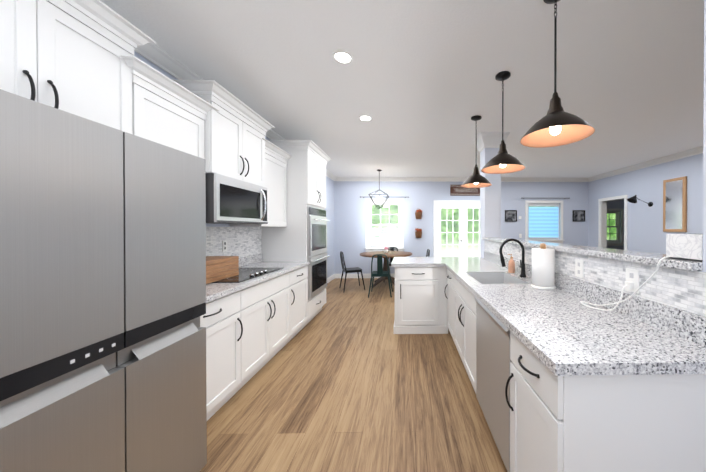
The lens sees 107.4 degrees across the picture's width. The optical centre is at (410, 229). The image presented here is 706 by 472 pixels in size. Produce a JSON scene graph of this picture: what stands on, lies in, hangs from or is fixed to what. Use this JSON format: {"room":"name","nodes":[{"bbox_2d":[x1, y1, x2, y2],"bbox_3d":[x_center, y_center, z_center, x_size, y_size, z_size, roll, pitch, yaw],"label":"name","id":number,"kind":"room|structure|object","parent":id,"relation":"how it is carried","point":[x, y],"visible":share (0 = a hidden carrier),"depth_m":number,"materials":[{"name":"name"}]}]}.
{"room":"kitchen","nodes":[
{"label":"kitchen","id":0,"kind":"room"},
{"bbox_2d":[134,51,333,277],"bbox_3d":[-2.082,-0.021,2.595,0.150,2.750,9.010,0,0,-1],"label":"wall","id":1,"kind":"structure","parent":0,"point":[329,208],"depth_m":6.43,"materials":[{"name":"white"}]},
{"bbox_2d":[0,0,47,104],"bbox_3d":[-1.801,-0.742,0.915,0.347,0.610,0.390,0,0,-1],"label":"upper cabinet","id":2,"kind":"object","parent":1,"relation":"attached to","point":[21,21],"depth_m":1.07,"materials":[{"name":"white wood"}]},
{"bbox_2d":[44,0,139,136],"bbox_3d":[-1.808,-0.744,1.305,0.347,0.610,0.390,0,0,-1],"label":"upper cabinet","id":3,"kind":"object","parent":1,"relation":"attached to","point":[77,58],"depth_m":1.30,"materials":[{"name":"white wood"}]},
{"bbox_2d":[140,80,207,222],"bbox_3d":[-1.816,-0.459,1.772,0.347,0.865,0.535,0,0,-1],"label":"upper cabinet","id":4,"kind":"object","parent":1,"relation":"attached to","point":[165,121],"depth_m":1.75,"materials":[{"name":"white wood"}]},
{"bbox_2d":[176,96,271,183],"bbox_3d":[-1.787,-0.758,2.431,0.429,0.595,0.780,0,0,-1],"label":"upper cabinet","id":5,"kind":"object","parent":1,"relation":"attached to","point":[234,143],"depth_m":2.29,"materials":[{"name":"white wood"}]},
{"bbox_2d":[206,227,261,257],"bbox_3d":[-2.000,0.153,2.444,0.008,0.362,2.003,0,0,-1],"label":"wall tile","id":6,"kind":"structure","parent":1,"relation":"attached to","point":[244,241],"depth_m":2.90,"materials":[{"name":"tile"}]},
{"bbox_2d":[222,240,226,251],"bbox_3d":[-1.996,0.176,2.737,0.007,0.115,0.070,0,0,-1],"label":"electrical outlet","id":7,"kind":"object","parent":6,"relation":"attached to","point":[224,245],"visible":1,"depth_m":2.73,"materials":[{"name":"white plastic"}]},
{"bbox_2d":[134,44,336,180],"bbox_3d":[-1.968,-1.343,2.590,0.078,0.104,8.710,0,0,-1],"label":"crown molding","id":8,"kind":"structure","parent":1,"relation":"attached to","point":[156,55],"depth_m":2.07,"materials":[{"name":"white wood"}]},
{"bbox_2d":[208,172,275,223],"bbox_3d":[-1.761,-0.259,2.434,0.480,0.397,0.756,0,0,-1],"label":"microwave","id":9,"kind":"object","parent":1,"relation":"attached to","point":[231,199],"depth_m":2.35,"materials":[{"name":"silver metal"}]},
{"bbox_2d":[238,252,263,263],"bbox_3d":[-1.991,0.387,2.447,0.020,0.105,2.006,0,0,-1],"label":"backsplash","id":10,"kind":"structure","parent":1,"relation":"attached to","point":[249,259],"depth_m":3.19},
{"bbox_2d":[230,152,287,227],"bbox_3d":[-1.840,-0.467,3.133,0.347,0.865,0.617,0,0,-1],"label":"upper cabinet","id":11,"kind":"object","parent":1,"relation":"attached to","point":[279,167],"depth_m":3.26,"materials":[{"name":"white wood"}]},
{"bbox_2d":[327,274,334,282],"bbox_3d":[-2.051,1.275,5.591,0.016,0.125,2.655,0,0,-1],"label":"baseboard","id":12,"kind":"structure","parent":1,"relation":"attached to","point":[331,277],"depth_m":6.60,"materials":[{"name":"white wood"}]},
{"bbox_2d":[200,278,506,471],"bbox_3d":[1.498,1.404,2.645,7.410,0.100,9.070,0,0,-1],"label":"floor","id":13,"kind":"structure","parent":0,"point":[348,380],"depth_m":1.97,"materials":[{"name":"brown wood"}]},
{"bbox_2d":[0,89,206,471],"bbox_3d":[-1.547,0.487,1.007,0.823,1.751,0.820,0,0,-1],"label":"fridge","id":14,"kind":"object","parent":13,"relation":"on","point":[102,294],"visible":1,"depth_m":0.93,"materials":[{"name":"grey metal"}]},
{"bbox_2d":[200,292,243,420],"bbox_3d":[-1.678,0.922,1.754,0.622,0.872,0.604,0,0,-1],"label":"base cabinet","id":15,"kind":"object","parent":13,"relation":"on","point":[223,320],"depth_m":1.88,"materials":[{"name":"white wood"}]},
{"bbox_2d":[244,272,291,384],"bbox_3d":[-1.691,0.918,2.489,0.622,0.872,0.866,0,0,-1],"label":"base cabinet","id":16,"kind":"object","parent":13,"relation":"on","point":[268,305],"depth_m":2.44,"materials":[{"name":"white wood"}]},
{"bbox_2d":[206,260,307,303],"bbox_3d":[-1.678,0.460,2.452,0.647,0.040,2.006,0,0,-1],"label":"countertop","id":17,"kind":"structure","parent":16,"relation":"on","point":[213,291],"depth_m":2.19,"materials":[{"name":"grey stone"}]},
{"bbox_2d":[206,256,238,283],"bbox_3d":[-1.782,0.341,2.115,0.332,0.180,0.575,0,0,-1],"label":"block","id":18,"kind":"object","parent":17,"relation":"on","point":[218,268],"visible":0.31,"depth_m":2.20,"materials":[{"name":"brown wood"}]},
{"bbox_2d":[208,264,283,283],"bbox_3d":[-1.685,0.424,2.489,0.520,0.030,0.760,0,0,-1],"label":"cooktop","id":19,"kind":"object","parent":17,"relation":"in","point":[246,271],"depth_m":2.61,"materials":[{"name":"black glass"}]},
{"bbox_2d":[262,148,327,322],"bbox_3d":[-1.701,0.127,3.855,0.649,2.440,0.800,0,0,-1],"label":"tall cabinet","id":20,"kind":"object","parent":13,"relation":"on","point":[305,237],"depth_m":3.46,"materials":[{"name":"white wood"}]},
{"bbox_2d":[307,206,328,299],"bbox_3d":[-1.376,0.322,3.862,0.096,1.290,0.750,0,0,-1],"label":"oven","id":21,"kind":"object","parent":20,"relation":"in","point":[317,220],"depth_m":3.72,"materials":[{"name":"silver metal"}]},
{"bbox_2d":[292,268,307,337],"bbox_3d":[-1.703,0.915,3.191,0.622,0.872,0.538,0,0,-1],"label":"base cabinet","id":22,"kind":"object","parent":13,"relation":"on","point":[300,277],"depth_m":3.21,"materials":[{"name":"white wood"}]},
{"bbox_2d":[339,251,364,292],"bbox_3d":[-1.316,0.909,5.706,0.494,0.860,0.472,0,0,-26],"label":"chair","id":23,"kind":"object","parent":13,"relation":"on","point":[352,270],"visible":1,"depth_m":5.62,"materials":[{"name":"black metal"}]},
{"bbox_2d":[368,254,392,297],"bbox_3d":[-0.612,0.911,5.245,0.472,0.860,0.494,0,0,-1],"label":"chair","id":24,"kind":"object","parent":13,"relation":"on","point":[379,272],"visible":1,"depth_m":5.06,"materials":[{"name":"teal"}]},
{"bbox_2d":[360,251,411,287],"bbox_3d":[-0.582,0.946,6.072,1.240,0.767,1.240,0,0,-1],"label":"dining table","id":25,"kind":"object","parent":13,"relation":"on","point":[391,254],"visible":0.67,"depth_m":5.99,"materials":[{"name":"brown wood"}]},
{"bbox_2d":[383,247,397,281],"bbox_3d":[-0.478,0.904,6.679,0.472,0.860,0.494,0,0,-6],"label":"chair","id":26,"kind":"object","parent":13,"relation":"on","point":[391,249],"visible":0.27,"depth_m":6.88,"materials":[{"name":"black metal"}]},
{"bbox_2d":[395,267,446,333],"bbox_3d":[0.133,0.912,3.639,0.696,0.873,0.711,0,0,-1],"label":"base cabinet","id":27,"kind":"object","parent":13,"relation":"on","point":[420,292],"depth_m":3.29,"materials":[{"name":"white wood"}]},
{"bbox_2d":[391,257,442,266],"bbox_3d":[0.091,0.453,3.645,0.691,0.040,0.771,0,0,-1],"label":"countertop","id":28,"kind":"structure","parent":27,"relation":"on","point":[398,261],"depth_m":3.36,"materials":[{"name":"white stone"}]},
{"bbox_2d":[447,271,466,342],"bbox_3d":[0.789,0.916,2.970,0.632,0.873,0.612,0,0,-1],"label":"base cabinet","id":29,"kind":"object","parent":13,"relation":"on","point":[454,288],"depth_m":2.93,"materials":[{"name":"white wood"}]},
{"bbox_2d":[455,299,470,380],"bbox_3d":[0.741,1.055,2.360,0.514,0.601,0.609,0,0,-1],"label":"base cabinet","id":30,"kind":"object","parent":13,"relation":"on","point":[462,306],"depth_m":2.30,"materials":[{"name":"white wood"}]},
{"bbox_2d":[471,295,506,468],"bbox_3d":[0.811,0.923,1.676,0.632,0.873,0.759,0,0,-1],"label":"dishwasher","id":31,"kind":"object","parent":13,"relation":"on","point":[488,336],"depth_m":1.57,"materials":[{"name":"metal"}]},
{"bbox_2d":[480,148,500,257],"bbox_3d":[1.212,-0.028,3.877,0.240,2.750,0.240,0,0,-1],"label":"column","id":32,"kind":"structure","parent":13,"relation":"on","point":[490,211],"depth_m":3.76,"materials":[{"name":"white paint"}]},
{"bbox_2d":[473,132,509,152],"bbox_3d":[1.212,-1.303,3.870,0.420,0.199,0.420,0,0,-1],"label":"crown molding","id":33,"kind":"structure","parent":32,"relation":"attached to","point":[489,139],"depth_m":3.71,"materials":[{"name":"white wood"}]},
{"bbox_2d":[507,331,705,471],"bbox_3d":[0.822,0.926,1.091,0.632,0.873,0.412,0,0,-1],"label":"base cabinet","id":34,"kind":"object","parent":13,"relation":"on","point":[562,378],"depth_m":0.88,"materials":[{"name":"white wood"}]},
{"bbox_2d":[439,257,705,374],"bbox_3d":[0.785,0.459,2.450,0.657,0.040,3.186,0,0,-1],"label":"countertop","id":35,"kind":"structure","parent":34,"relation":"on","point":[568,336],"depth_m":1.10,"materials":[{"name":"grey stone"}]},
{"bbox_2d":[463,271,526,298],"bbox_3d":[0.774,0.549,2.358,0.410,0.213,0.569,0,0,-1],"label":"sink","id":36,"kind":"object","parent":35,"relation":"in","point":[483,276],"depth_m":2.64,"materials":[{"name":"white ceramic"}]},
{"bbox_2d":[508,254,514,272],"bbox_3d":[1.025,0.343,2.596,0.072,0.189,0.064,0,0,-1],"label":"soap bottle","id":37,"kind":"object","parent":35,"relation":"on","point":[511,265],"visible":1,"depth_m":2.57,"materials":[{"name":"brown"}]},
{"bbox_2d":[499,238,525,276],"bbox_3d":[0.946,0.260,2.378,0.250,0.357,0.093,0,0,-1],"label":"faucet","id":38,"kind":"object","parent":35,"relation":"on","point":[522,266],"visible":1,"depth_m":2.35,"materials":[{"name":"black metal"}]},
{"bbox_2d":[531,243,555,289],"bbox_3d":[1.010,0.272,1.945,0.170,0.338,0.170,0,0,-1],"label":"paper towel holder","id":39,"kind":"object","parent":35,"relation":"on","point":[543,267],"visible":1,"depth_m":1.88,"materials":[{"name":"white paper"}]},
{"bbox_2d":[580,256,680,310],"bbox_3d":[1.075,0.277,1.313,0.084,0.333,0.478,0,0,-9],"label":"cord","id":40,"kind":"object","parent":35,"relation":"on","point":[629,285],"visible":1,"depth_m":1.28,"materials":[{"name":"white plastic"}]},
{"bbox_2d":[100,0,703,177],"bbox_3d":[1.498,-1.446,2.629,7.410,0.100,9.070,0,0,-1],"label":"ceiling","id":41,"kind":"structure","parent":0,"point":[418,83],"depth_m":2.25,"materials":[{"name":"white paint"}]},
{"bbox_2d":[332,50,353,64],"bbox_3d":[-0.547,-1.390,2.059,0.176,0.006,0.176,0,0,-1],"label":"recessed light","id":42,"kind":"object","parent":41,"relation":"in","point":[344,57],"visible":1,"depth_m":2.06,"materials":[{"name":"white plastic"}]},
{"bbox_2d":[358,115,372,120],"bbox_3d":[-0.567,-1.396,3.199,0.176,0.006,0.176,0,0,-1],"label":"recessed light","id":43,"kind":"object","parent":41,"relation":"in","point":[365,118],"visible":1,"depth_m":3.20,"materials":[{"name":"white plastic"}]},
{"bbox_2d":[368,169,388,208],"bbox_3d":[-0.747,-0.953,6.059,0.451,0.924,0.451,0,0,-1],"label":"chandelier","id":44,"kind":"object","parent":41,"relation":"hanging from","point":[379,194],"visible":1,"depth_m":6.01,"materials":[{"name":"black metal"}]},
{"bbox_2d":[461,115,491,187],"bbox_3d":[0.819,-0.974,3.185,0.380,0.850,0.380,0,0,-1],"label":"pendant light","id":45,"kind":"object","parent":41,"relation":"hanging from","point":[475,179],"visible":1,"depth_m":3.16,"materials":[{"name":"black metal"}]},
{"bbox_2d":[481,71,525,173],"bbox_3d":[0.834,-0.969,2.305,0.380,0.850,0.380,0,0,-1],"label":"pendant light","id":46,"kind":"object","parent":41,"relation":"hanging from","point":[502,161],"visible":1,"depth_m":2.29,"materials":[{"name":"black metal"}]},
{"bbox_2d":[520,0,594,147],"bbox_3d":[0.848,-0.965,1.492,0.380,0.850,0.380,0,0,-1],"label":"pendant light","id":47,"kind":"object","parent":41,"relation":"hanging from","point":[556,125],"visible":1,"depth_m":1.49,"materials":[{"name":"black metal"}]},
{"bbox_2d":[334,181,587,273],"bbox_3d":[1.496,-0.046,7.088,7.160,2.750,0.150,0,0,-1],"label":"wall","id":48,"kind":"structure","parent":0,"point":[349,222],"depth_m":6.99,"materials":[{"name":"blue paint"}]},
{"bbox_2d":[335,273,394,277],"bbox_3d":[-0.727,1.267,6.973,2.710,0.125,0.016,0,0,-1],"label":"baseboard","id":49,"kind":"structure","parent":48,"relation":"attached to","point":[392,274],"depth_m":6.95,"materials":[{"name":"white wood"}]},
{"bbox_2d":[368,202,400,247],"bbox_3d":[-0.714,-0.131,7.064,0.900,1.260,0.090,0,0,-1],"label":"nook window","id":50,"kind":"structure","parent":48,"relation":"in","point":[370,212],"depth_m":7.04,"materials":[{"name":"white wood"}]},
{"bbox_2d":[370,225,399,245],"bbox_3d":[-0.713,0.162,6.995,0.820,0.595,0.043,0,0,-1],"label":"window blind","id":51,"kind":"object","parent":50,"relation":"attached to","point":[385,237],"visible":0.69,"depth_m":7.00,"materials":[{"name":"white"}]},
{"bbox_2d":[365,199,403,251],"bbox_3d":[-0.712,-0.115,6.949,1.080,1.430,0.050,0,0,-1],"label":"window frame","id":52,"kind":"structure","parent":48,"relation":"attached to","point":[367,249],"depth_m":6.95,"materials":[{"name":"white wood"}]},
{"bbox_2d":[415,209,421,218],"bbox_3d":[0.218,-0.432,6.930,0.214,0.284,0.119,0,0,-1],"label":"hanging basket","id":53,"kind":"object","parent":48,"relation":"attached to","point":[418,214],"visible":1,"depth_m":6.91,"materials":[{"name":"wicker"}]},
{"bbox_2d":[415,228,421,237],"bbox_3d":[0.218,0.088,6.938,0.214,0.284,0.113,0,0,-1],"label":"hanging basket","id":54,"kind":"object","parent":48,"relation":"attached to","point":[418,233],"visible":1,"depth_m":6.92,"materials":[{"name":"wicker"}]},
{"bbox_2d":[433,200,479,256],"bbox_3d":[1.457,0.265,7.003,1.660,2.130,0.022,0,0,-1],"label":"door frame","id":55,"kind":"structure","parent":48,"relation":"attached to","point":[435,201],"depth_m":6.98,"materials":[{"name":"white wood"}]},
{"bbox_2d":[436,203,479,256],"bbox_3d":[1.456,0.299,7.067,1.520,2.060,0.133,0,0,-1],"label":"french door","id":56,"kind":"structure","parent":48,"relation":"in","point":[463,228],"depth_m":7.06,"materials":[{"name":"white wood"}]},
{"bbox_2d":[337,177,586,181],"bbox_3d":[1.428,-1.367,6.965,6.840,0.104,0.078,0,0,-1],"label":"crown molding","id":57,"kind":"structure","parent":48,"relation":"attached to","point":[406,179],"depth_m":6.96,"materials":[{"name":"white wood"}]},
{"bbox_2d":[450,185,479,195],"bbox_3d":[1.512,-1.080,6.995,0.850,0.300,0.020,0,0,-1],"label":"door sign","id":58,"kind":"object","parent":48,"relation":"attached to","point":[457,190],"visible":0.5,"depth_m":6.98,"materials":[{"name":"brown wood"}]},
{"bbox_2d":[505,210,516,221],"bbox_3d":[2.762,-0.376,7.019,0.330,0.310,0.023,0,0,-1],"label":"picture","id":59,"kind":"object","parent":48,"relation":"attached to","point":[510,215],"visible":0.98,"depth_m":7.02,"materials":[{"name":"black metal"}]},
{"bbox_2d":[528,203,558,239],"bbox_3d":[3.690,-0.226,7.140,0.910,1.010,0.090,0,0,-1],"label":"living room window","id":60,"kind":"structure","parent":48,"relation":"in","point":[528,220],"depth_m":7.10,"materials":[{"name":"white"}]},
{"bbox_2d":[529,205,558,237],"bbox_3d":[3.691,-0.223,7.070,0.830,0.925,0.040,0,0,-1],"label":"window blind","id":61,"kind":"object","parent":60,"relation":"attached to","point":[543,222],"visible":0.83,"depth_m":7.07,"materials":[{"name":"blue fabric"}]},
{"bbox_2d":[525,200,564,242],"bbox_3d":[3.692,-0.211,7.025,1.090,1.180,0.050,0,0,-1],"label":"window frame","id":62,"kind":"structure","parent":48,"relation":"attached to","point":[561,240],"depth_m":7.03,"materials":[{"name":"white wood"}]},
{"bbox_2d":[573,210,584,221],"bbox_3d":[4.657,-0.376,7.052,0.340,0.310,0.023,0,0,-1],"label":"picture","id":63,"kind":"object","parent":48,"relation":"attached to","point":[578,215],"visible":0.98,"depth_m":7.05,"materials":[{"name":"black metal"}]},
{"bbox_2d":[607,199,623,249],"bbox_3d":[6.619,-0.053,8.362,3.150,2.750,0.140,0,0,-1],"label":"wall","id":64,"kind":"structure","parent":0,"point":[616,204],"depth_m":8.28,"materials":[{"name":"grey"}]},
{"bbox_2d":[607,211,619,241],"bbox_3d":[6.544,-0.093,8.380,0.600,1.030,0.090,0,0,-1],"label":"window","id":65,"kind":"structure","parent":64,"relation":"in","point":[617,222],"depth_m":8.36,"materials":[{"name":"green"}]},
{"bbox_2d":[588,153,702,253],"bbox_3d":[5.071,-0.022,2.794,0.140,2.750,8.860,0,0,-1],"label":"wall","id":66,"kind":"structure","parent":0,"point":[646,233],"depth_m":5.29,"materials":[{"name":"blue paint"}]},
{"bbox_2d":[598,195,627,249],"bbox_3d":[4.930,0.269,6.244,0.022,2.130,0.860,0,0,-1],"label":"door frame","id":67,"kind":"structure","parent":66,"relation":"attached to","point":[602,222],"depth_m":6.59,"materials":[{"name":"white wood"}]},
{"bbox_2d":[627,195,652,206],"bbox_3d":[4.724,-0.592,5.255,0.466,0.242,0.180,0,0,-1],"label":"sconce","id":68,"kind":"object","parent":66,"relation":"attached to","point":[633,199],"visible":1,"depth_m":5.25,"materials":[{"name":"black metal"}]},
{"bbox_2d":[587,146,702,181],"bbox_3d":[4.963,-1.344,2.710,0.078,0.104,8.710,0,0,-1],"label":"crown molding","id":69,"kind":"structure","parent":66,"relation":"attached to","point":[698,150],"depth_m":5.19,"materials":[{"name":"white wood"}]},
{"bbox_2d":[663,176,686,231],"bbox_3d":[4.949,-0.458,4.780,0.030,1.000,0.400,0,0,-1],"label":"mirror","id":70,"kind":"object","parent":66,"relation":"attached to","point":[674,204],"visible":0.93,"depth_m":4.75,"materials":[{"name":"brown wood"}]},
{"bbox_2d":[702,0,705,271],"bbox_3d":[1.225,-0.005,-0.353,0.120,2.750,2.700,0,0,-1],"label":"wall","id":71,"kind":"structure","parent":0,"point":[704,191],"depth_m":0.99,"materials":[{"name":"white"}]},
{"bbox_3d":[1.178,0.756,2.381,0.120,1.198,2.760,0,0,-1],"label":"wall","id":72,"kind":"structure","parent":0,"visible":0},
{"bbox_2d":[482,237,702,270],"bbox_3d":[1.198,0.139,2.378,0.240,0.034,2.756,0,0,-1],"label":"half wall ledge","id":73,"kind":"object","parent":72,"relation":"on","point":[648,258],"visible":1,"depth_m":1.40,"materials":[{"name":"stone"}]},
{"bbox_2d":[666,234,702,261],"bbox_3d":[1.233,0.074,1.083,0.155,0.110,0.140,0,0,-1],"label":"tissue box","id":74,"kind":"object","parent":73,"relation":"on","point":[687,247],"visible":0.92,"depth_m":1.07,"materials":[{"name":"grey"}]},
{"bbox_2d":[483,251,705,346],"bbox_3d":[1.108,0.384,2.301,0.018,0.112,2.872,0,0,-1],"label":"backsplash","id":75,"kind":"structure","parent":72,"relation":"attached to","point":[692,326],"depth_m":1.25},
{"bbox_2d":[484,240,705,316],"bbox_3d":[1.113,0.243,2.304,0.012,0.169,2.885,0,0,-1],"label":"wall tile","id":76,"kind":"structure","parent":72,"relation":"attached to","point":[685,290],"depth_m":1.25,"materials":[{"name":"tile"}]},
{"bbox_2d":[575,259,583,277],"bbox_3d":[1.117,0.256,1.687,0.008,0.115,0.072,0,0,-1],"label":"electrical outlet","id":77,"kind":"object","parent":76,"relation":"attached to","point":[579,267],"visible":1,"depth_m":1.68,"materials":[{"name":"white plastic"}]},
{"bbox_2d":[625,268,638,293],"bbox_3d":[1.123,0.259,1.292,0.008,0.115,0.072,0,0,-1],"label":"electrical outlet","id":78,"kind":"object","parent":76,"relation":"attached to","point":[632,275],"visible":0.88,"depth_m":1.28,"materials":[{"name":"white plastic"}]},
{"label":"outside","id":79,"kind":"structure","parent":0,"visible":0},
{"bbox_2d":[371,205,615,255],"bbox_3d":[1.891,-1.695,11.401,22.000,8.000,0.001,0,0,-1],"label":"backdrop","id":80,"kind":"structure","parent":79,"point":[449,236],"depth_m":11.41,"materials":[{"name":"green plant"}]}
]}

